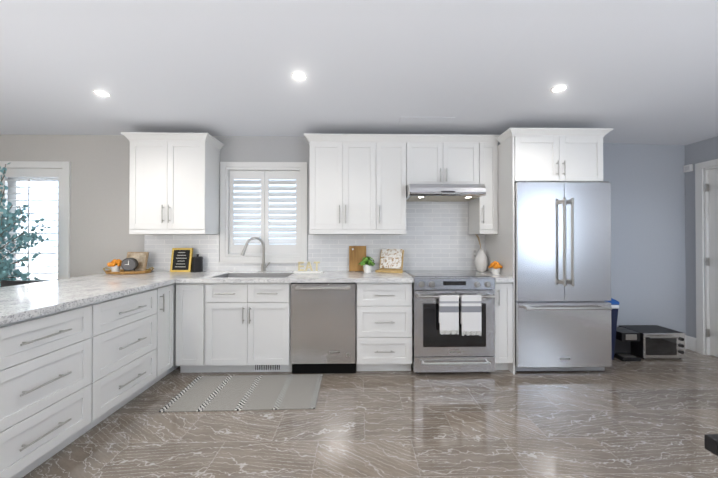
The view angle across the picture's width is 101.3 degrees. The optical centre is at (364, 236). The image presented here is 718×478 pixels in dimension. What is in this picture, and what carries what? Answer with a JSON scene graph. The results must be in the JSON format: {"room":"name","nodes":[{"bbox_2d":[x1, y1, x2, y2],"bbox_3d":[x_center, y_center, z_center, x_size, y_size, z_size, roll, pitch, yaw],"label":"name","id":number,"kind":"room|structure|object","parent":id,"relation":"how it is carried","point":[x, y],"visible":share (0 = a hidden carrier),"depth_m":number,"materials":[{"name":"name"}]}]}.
{"room":"kitchen","nodes":[
{"label":"kitchen","id":0,"kind":"room"},
{"bbox_2d":[0,135,685,334],"bbox_3d":[-0.389,0.077,3.518,8.837,2.500,0.160,0,0,-1],"label":"wall","id":1,"kind":"structure","parent":0,"point":[648,262],"depth_m":3.50,"materials":[{"name":"grey paint"}]},
{"bbox_2d":[0,161,70,280],"bbox_3d":[-3.826,0.232,3.425,0.890,2.190,0.159,0,0,-1],"label":"window shutter","id":2,"kind":"object","parent":1,"relation":"attached to","point":[16,173],"visible":0.46,"depth_m":3.37,"materials":[{"name":"white wood"}]},
{"bbox_2d":[121,132,223,233],"bbox_3d":[-2.068,-0.552,3.220,0.884,1.045,0.378,0,0,-1],"label":"upper cabinet","id":3,"kind":"object","parent":1,"relation":"attached to","point":[174,183],"visible":1,"depth_m":3.09,"materials":[{"name":"white wood"}]},
{"bbox_2d":[218,162,307,263],"bbox_3d":[-1.169,-0.281,3.444,1.022,1.175,0.104,0,0,-1],"label":"window","id":4,"kind":"structure","parent":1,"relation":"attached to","point":[280,251],"depth_m":3.44,"materials":[{"name":"white wood"}]},
{"bbox_2d":[144,201,484,270],"bbox_3d":[-0.558,-0.065,3.432,3.956,0.917,0.008,0,0,-1],"label":"backsplash","id":5,"kind":"structure","parent":1,"relation":"attached to","point":[436,236],"depth_m":3.44,"materials":[{"name":"tile"}]},
{"bbox_2d":[472,249,477,258],"bbox_3d":[1.294,0.197,3.457,0.070,0.120,0.006,0,0,-1],"label":"outlet","id":6,"kind":"object","parent":5,"relation":"attached to","point":[474,253],"visible":0.94,"depth_m":3.46,"materials":[{"name":"white plastic"}]},
{"bbox_2d":[308,134,383,232],"bbox_3d":[-0.208,-0.574,3.280,0.759,1.000,0.328,0,0,-1],"label":"upper cabinet","id":7,"kind":"object","parent":1,"relation":"attached to","point":[359,183],"depth_m":3.12,"materials":[{"name":"white wood"}]},
{"bbox_2d":[384,134,407,232],"bbox_3d":[0.249,-0.573,3.288,0.381,1.000,0.328,0,0,-1],"label":"upper cabinet","id":8,"kind":"object","parent":1,"relation":"attached to","point":[395,145],"depth_m":3.13,"materials":[{"name":"white wood"}]},
{"bbox_2d":[408,134,479,183],"bbox_3d":[0.832,-0.806,3.300,0.781,0.534,0.328,0,0,-1],"label":"upper cabinet","id":9,"kind":"object","parent":1,"relation":"attached to","point":[432,158],"depth_m":3.14,"materials":[{"name":"white wood"}]},
{"bbox_2d":[406,184,485,201],"bbox_3d":[0.834,-0.473,3.205,0.774,0.128,0.498,0,0,-1],"label":"range hood","id":10,"kind":"object","parent":9,"relation":"attached to","point":[445,192],"visible":0.94,"depth_m":2.98,"materials":[{"name":"silver metal"}]},
{"bbox_2d":[468,135,498,232],"bbox_3d":[1.323,-0.573,3.308,0.198,1.000,0.328,0,0,-1],"label":"upper cabinet","id":11,"kind":"object","parent":1,"relation":"attached to","point":[482,211],"depth_m":3.15,"materials":[{"name":"white wood"}]},
{"bbox_2d":[685,335,690,349],"bbox_3d":[3.112,1.249,3.481,1.437,0.157,0.027,0,0,-1],"label":"baseboard","id":12,"kind":"structure","parent":1,"relation":"attached to","point":[687,338],"depth_m":3.48,"materials":[{"name":"white wood"}]},
{"bbox_2d":[0,0,717,145],"bbox_3d":[-0.324,-1.192,-0.017,8.837,0.165,7.327,0,0,-1],"label":"ceiling","id":13,"kind":"structure","parent":0,"point":[637,71],"depth_m":2.04,"materials":[{"name":"white paint"}]},
{"bbox_2d":[92,90,110,96],"bbox_3d":[-2.157,-1.180,2.417,0.115,0.014,0.115,0,0,-7],"label":"recessed light","id":14,"kind":"object","parent":13,"relation":"in","point":[98,92],"depth_m":2.42,"materials":[{"name":"white"}]},
{"bbox_2d":[291,71,306,80],"bbox_3d":[-0.479,-1.181,2.161,0.115,0.014,0.115,0,0,-7],"label":"recessed light","id":15,"kind":"object","parent":13,"relation":"in","point":[299,76],"depth_m":2.16,"materials":[{"name":"white"}]},
{"bbox_2d":[398,117,454,124],"bbox_3d":[0.618,-1.173,2.987,0.530,0.006,0.200,0,0,-1],"label":"ceiling vent","id":16,"kind":"object","parent":13,"relation":"in","point":[425,121],"visible":1,"depth_m":2.96,"materials":[{"name":"white metal"}]},
{"bbox_2d":[550,84,567,92],"bbox_3d":[1.520,-1.162,2.303,0.115,0.014,0.115,0,0,-7],"label":"recessed light","id":17,"kind":"object","parent":13,"relation":"in","point":[559,88],"depth_m":2.30,"materials":[{"name":"white"}]},
{"bbox_2d":[22,349,717,477],"bbox_3d":[-0.324,1.335,-0.033,8.837,0.060,7.327,0,0,-1],"label":"floor","id":18,"kind":"structure","parent":0,"point":[651,418],"depth_m":2.00,"materials":[{"name":"stone"}]},
{"bbox_2d":[0,163,49,286],"bbox_3d":[-3.907,0.248,2.974,0.961,2.151,0.622,0,0,-1],"label":"plant","id":19,"kind":"object","parent":18,"relation":"on","point":[7,266],"visible":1,"depth_m":3.06,"materials":[{"name":"green plant"}]},
{"bbox_2d":[1,280,49,286],"bbox_3d":[-3.116,0.861,2.882,0.430,0.925,0.476,0,0,-1],"label":"dining chair","id":20,"kind":"object","parent":18,"relation":"on","point":[4,283],"visible":0.17,"depth_m":2.66,"materials":[{"name":"black"}]},
{"bbox_2d":[0,302,95,477],"bbox_3d":[-2.274,0.870,1.611,0.997,0.892,0.614,0,0,-1],"label":"base cabinet","id":21,"kind":"object","parent":18,"relation":"on","point":[69,376],"depth_m":1.64,"materials":[{"name":"white wood"}]},
{"bbox_2d":[96,286,163,424],"bbox_3d":[-2.286,0.874,2.255,0.997,0.892,0.674,0,0,-1],"label":"base cabinet","id":22,"kind":"object","parent":18,"relation":"on","point":[130,327],"depth_m":2.23,"materials":[{"name":"white wood"}]},
{"bbox_2d":[0,278,175,324],"bbox_3d":[-2.269,0.404,1.679,1.050,0.040,2.070,0,0,-1],"label":"countertop","id":23,"kind":"structure","parent":22,"relation":"on","point":[24,301],"depth_m":2.05,"materials":[{"name":"stone"}]},
{"bbox_2d":[164,283,175,376],"bbox_3d":[-2.293,0.877,2.647,0.997,0.892,0.223,0,0,-1],"label":"base cabinet","id":24,"kind":"object","parent":18,"relation":"on","point":[169,290],"depth_m":2.72,"materials":[{"name":"white wood"}]},
{"bbox_2d":[176,283,239,372],"bbox_3d":[-1.625,0.879,3.095,0.348,0.892,0.628,0,0,-1],"label":"base cabinet","id":25,"kind":"object","parent":18,"relation":"on","point":[233,327],"depth_m":2.79,"materials":[{"name":"white wood"}]},
{"bbox_2d":[102,271,199,273],"bbox_3d":[-2.294,0.412,3.014,1.050,0.040,0.360,0,0,-1],"label":"countertop","id":26,"kind":"structure","parent":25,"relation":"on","point":[152,272],"depth_m":3.26,"materials":[{"name":"stone"}]},
{"bbox_2d":[159,374,322,411],"bbox_3d":[-0.974,1.317,2.518,1.170,0.008,0.570,0,0,-2],"label":"rug","id":27,"kind":"object","parent":18,"relation":"on","point":[244,392],"visible":0.94,"depth_m":2.47,"materials":[{"name":"white fabric"}]},
{"bbox_2d":[291,283,355,373],"bbox_3d":[-0.399,0.880,3.074,0.614,0.888,0.658,0,0,-1],"label":"dishwasher","id":28,"kind":"object","parent":18,"relation":"on","point":[323,327],"visible":0.85,"depth_m":2.80,"materials":[{"name":"grey metal"}]},
{"bbox_2d":[356,282,411,370],"bbox_3d":[0.186,0.880,3.128,0.540,0.892,0.628,0,0,-1],"label":"base cabinet","id":29,"kind":"object","parent":18,"relation":"on","point":[383,309],"depth_m":2.82,"materials":[{"name":"white wood"}]},
{"bbox_2d":[72,271,413,282],"bbox_3d":[-1.180,0.413,3.092,3.280,0.040,0.659,0,0,-1],"label":"countertop","id":30,"kind":"structure","parent":29,"relation":"on","point":[205,276],"depth_m":2.84,"materials":[{"name":"stone"}]},
{"bbox_2d":[103,267,153,274],"bbox_3d":[-2.562,0.361,3.200,0.509,0.063,0.288,0,0,-1],"label":"wood tray","id":31,"kind":"object","parent":30,"relation":"on","point":[149,270],"visible":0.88,"depth_m":3.11,"materials":[{"name":"brown wood"}]},
{"bbox_2d":[107,259,121,271],"bbox_3d":[-2.675,0.310,3.169,0.141,0.144,0.149,0,0,-1],"label":"pot","id":32,"kind":"object","parent":31,"relation":"on","point":[115,265],"visible":0.88,"depth_m":3.14,"materials":[{"name":"white ceramic"}]},
{"bbox_2d":[121,258,137,271],"bbox_3d":[-2.515,0.301,3.154,0.140,0.154,0.055,0,0,-15],"label":"desk clock","id":33,"kind":"object","parent":31,"relation":"on","point":[129,264],"visible":0.96,"depth_m":3.13,"materials":[{"name":"black plastic"}]},
{"bbox_2d":[126,252,148,270],"bbox_3d":[-2.533,0.275,3.271,0.250,0.214,0.060,0,0,6],"label":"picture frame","id":34,"kind":"object","parent":31,"relation":"on","point":[141,258],"visible":0.54,"depth_m":3.26,"materials":[{"name":"brown wood"}]},
{"bbox_2d":[170,248,192,271],"bbox_3d":[-2.062,0.260,3.319,0.224,0.268,0.062,0,0,-1],"label":"sign","id":35,"kind":"object","parent":30,"relation":"on","point":[181,259],"visible":1,"depth_m":3.31,"materials":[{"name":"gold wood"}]},
{"bbox_2d":[192,254,202,271],"bbox_3d":[-1.889,0.294,3.332,0.108,0.198,0.108,0,0,-1],"label":"canister","id":36,"kind":"object","parent":30,"relation":"on","point":[197,263],"visible":0.98,"depth_m":3.29,"materials":[{"name":"black"}]},
{"bbox_2d":[211,273,293,277],"bbox_3d":[-1.129,0.519,3.040,0.737,0.246,0.397,0,0,-1],"label":"sink","id":37,"kind":"object","parent":30,"relation":"in","point":[227,275],"depth_m":3.23,"materials":[{"name":"silver metal"}]},
{"bbox_2d":[241,237,269,271],"bbox_3d":[-1.198,0.196,3.262,0.288,0.393,0.188,0,0,-1],"label":"faucet","id":38,"kind":"object","parent":30,"relation":"on","point":[263,266],"visible":1,"depth_m":3.30,"materials":[{"name":"silver metal"}]},
{"bbox_2d":[294,262,323,273],"bbox_3d":[-0.607,0.332,3.206,0.310,0.122,0.100,0,0,-1],"label":"decor","id":39,"kind":"object","parent":30,"relation":"on","point":[301,271],"visible":1,"depth_m":3.19,"materials":[{"name":"white wood"}]},
{"bbox_2d":[349,246,365,270],"bbox_3d":[-0.080,0.249,3.384,0.196,0.289,0.052,0,0,-1],"label":"cutting board","id":40,"kind":"object","parent":30,"relation":"on","point":[357,254],"visible":0.77,"depth_m":3.38,"materials":[{"name":"brown wood"}]},
{"bbox_2d":[358,256,374,272],"bbox_3d":[0.025,0.303,3.256,0.191,0.180,0.178,0,0,-1],"label":"plant pot","id":41,"kind":"object","parent":30,"relation":"on","point":[367,263],"visible":1,"depth_m":3.22,"materials":[{"name":"white ceramic"}]},
{"bbox_2d":[375,249,403,272],"bbox_3d":[0.292,0.265,3.307,0.300,0.256,0.174,0,0,21],"label":"cookbook stand","id":42,"kind":"object","parent":30,"relation":"on","point":[391,260],"visible":0.96,"depth_m":3.31,"materials":[{"name":"brown wood"}]},
{"bbox_2d":[404,270,494,372],"bbox_3d":[0.852,0.854,3.093,0.773,0.941,0.705,0,0,-1],"label":"range","id":43,"kind":"object","parent":18,"relation":"on","point":[434,349],"visible":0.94,"depth_m":2.80,"materials":[{"name":"grey metal"}]},
{"bbox_2d":[439,295,458,334],"bbox_3d":[0.786,0.726,2.751,0.178,0.364,0.033,0,0,-1],"label":"hanging towel","id":44,"kind":"object","parent":43,"relation":"hanging from","point":[448,304],"depth_m":2.73,"materials":[{"name":"white fabric"}]},
{"bbox_2d":[460,295,481,335],"bbox_3d":[0.995,0.732,2.754,0.185,0.375,0.033,0,0,-1],"label":"hanging towel","id":45,"kind":"object","parent":43,"relation":"hanging from","point":[470,312],"depth_m":2.74,"materials":[{"name":"white fabric"}]},
{"bbox_2d":[492,282,512,369],"bbox_3d":[1.333,0.880,3.149,0.182,0.892,0.628,0,0,-1],"label":"base cabinet","id":46,"kind":"object","parent":18,"relation":"on","point":[503,356],"depth_m":2.84,"materials":[{"name":"white wood"}]},
{"bbox_2d":[471,270,514,281],"bbox_3d":[1.333,0.413,3.138,0.182,0.040,0.659,0,0,-1],"label":"countertop","id":47,"kind":"structure","parent":46,"relation":"on","point":[498,278],"depth_m":2.84,"materials":[{"name":"stone"}]},
{"bbox_2d":[475,234,487,271],"bbox_3d":[1.325,0.173,3.357,0.155,0.441,0.144,0,0,-1],"label":"vase","id":48,"kind":"object","parent":47,"relation":"on","point":[481,262],"visible":0.88,"depth_m":3.31,"materials":[{"name":"white ceramic"}]},
{"bbox_2d":[488,261,501,274],"bbox_3d":[1.366,0.322,3.071,0.122,0.140,0.129,0,0,-1],"label":"flower pot","id":49,"kind":"object","parent":47,"relation":"on","point":[495,266],"visible":1,"depth_m":3.04,"materials":[{"name":"white ceramic"}]},
{"bbox_2d":[485,128,612,373],"bbox_3d":[1.875,0.144,3.140,0.995,2.363,0.675,0,0,-1],"label":"tall cabinet","id":50,"kind":"object","parent":18,"relation":"on","point":[550,154],"visible":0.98,"depth_m":2.87,"materials":[{"name":"white wood"}]},
{"bbox_2d":[514,181,611,371],"bbox_3d":[1.903,0.396,3.096,0.905,1.856,0.704,0,0,-1],"label":"fridge","id":51,"kind":"object","parent":18,"relation":"on","point":[563,308],"visible":0.92,"depth_m":2.81,"materials":[{"name":"grey metal"}]},
{"bbox_2d":[606,298,618,359],"bbox_3d":[2.552,0.988,3.300,0.324,0.674,0.340,0,0,-1],"label":"recycling bin","id":52,"kind":"object","parent":18,"relation":"on","point":[614,310],"visible":0.21,"depth_m":3.15,"materials":[{"name":"blue plastic"}]},
{"bbox_2d":[614,327,640,360],"bbox_3d":[2.843,1.175,3.249,0.200,0.300,0.230,0,0,-1],"label":"coffee maker","id":53,"kind":"object","parent":18,"relation":"on","point":[625,337],"visible":0.79,"depth_m":3.19,"materials":[{"name":"black plastic"}]},
{"bbox_2d":[619,325,684,358],"bbox_3d":[3.227,1.183,3.302,0.460,0.284,0.347,0,0,-1],"label":"toaster oven","id":54,"kind":"object","parent":18,"relation":"on","point":[656,341],"visible":0.88,"depth_m":3.17,"materials":[{"name":"black metal"}]},
{"bbox_2d":[704,434,717,455],"bbox_3d":[1.529,0.965,0.505,2.264,0.712,0.830,0,0,-1],"label":"side table","id":55,"kind":"object","parent":18,"relation":"on","point":[711,443],"visible":1,"depth_m":0.90,"materials":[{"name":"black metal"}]},
{"bbox_2d":[685,136,717,337],"bbox_3d":[3.974,0.056,0.054,0.160,2.500,6.927,0,0,-1],"label":"wall","id":56,"kind":"structure","parent":0,"point":[702,151],"depth_m":3.44,"materials":[{"name":"grey paint"}]},
{"bbox_2d":[683,164,692,172],"bbox_3d":[3.816,-0.808,3.474,0.030,0.080,0.080,0,0,-1],"label":"sensor","id":57,"kind":"object","parent":56,"relation":"attached to","point":[688,168],"visible":1,"depth_m":3.46,"materials":[{"name":"white plastic"}]},
{"bbox_2d":[695,159,717,356],"bbox_3d":[3.888,0.239,2.896,0.208,2.170,0.995,0,0,-1],"label":"door frame","id":58,"kind":"structure","parent":56,"relation":"attached to","point":[706,200],"depth_m":3.30,"materials":[{"name":"white wood"}]},
{"label":"outside","id":59,"kind":"structure","parent":0,"visible":0},
{"bbox_2d":[20,179,295,277],"bbox_3d":[-2.519,0.112,3.829,4.168,2.435,0.060,0,0,-1],"label":"sky","id":60,"kind":"structure","parent":59,"point":[43,197],"depth_m":3.82,"materials":[{"name":"white"}]}
]}

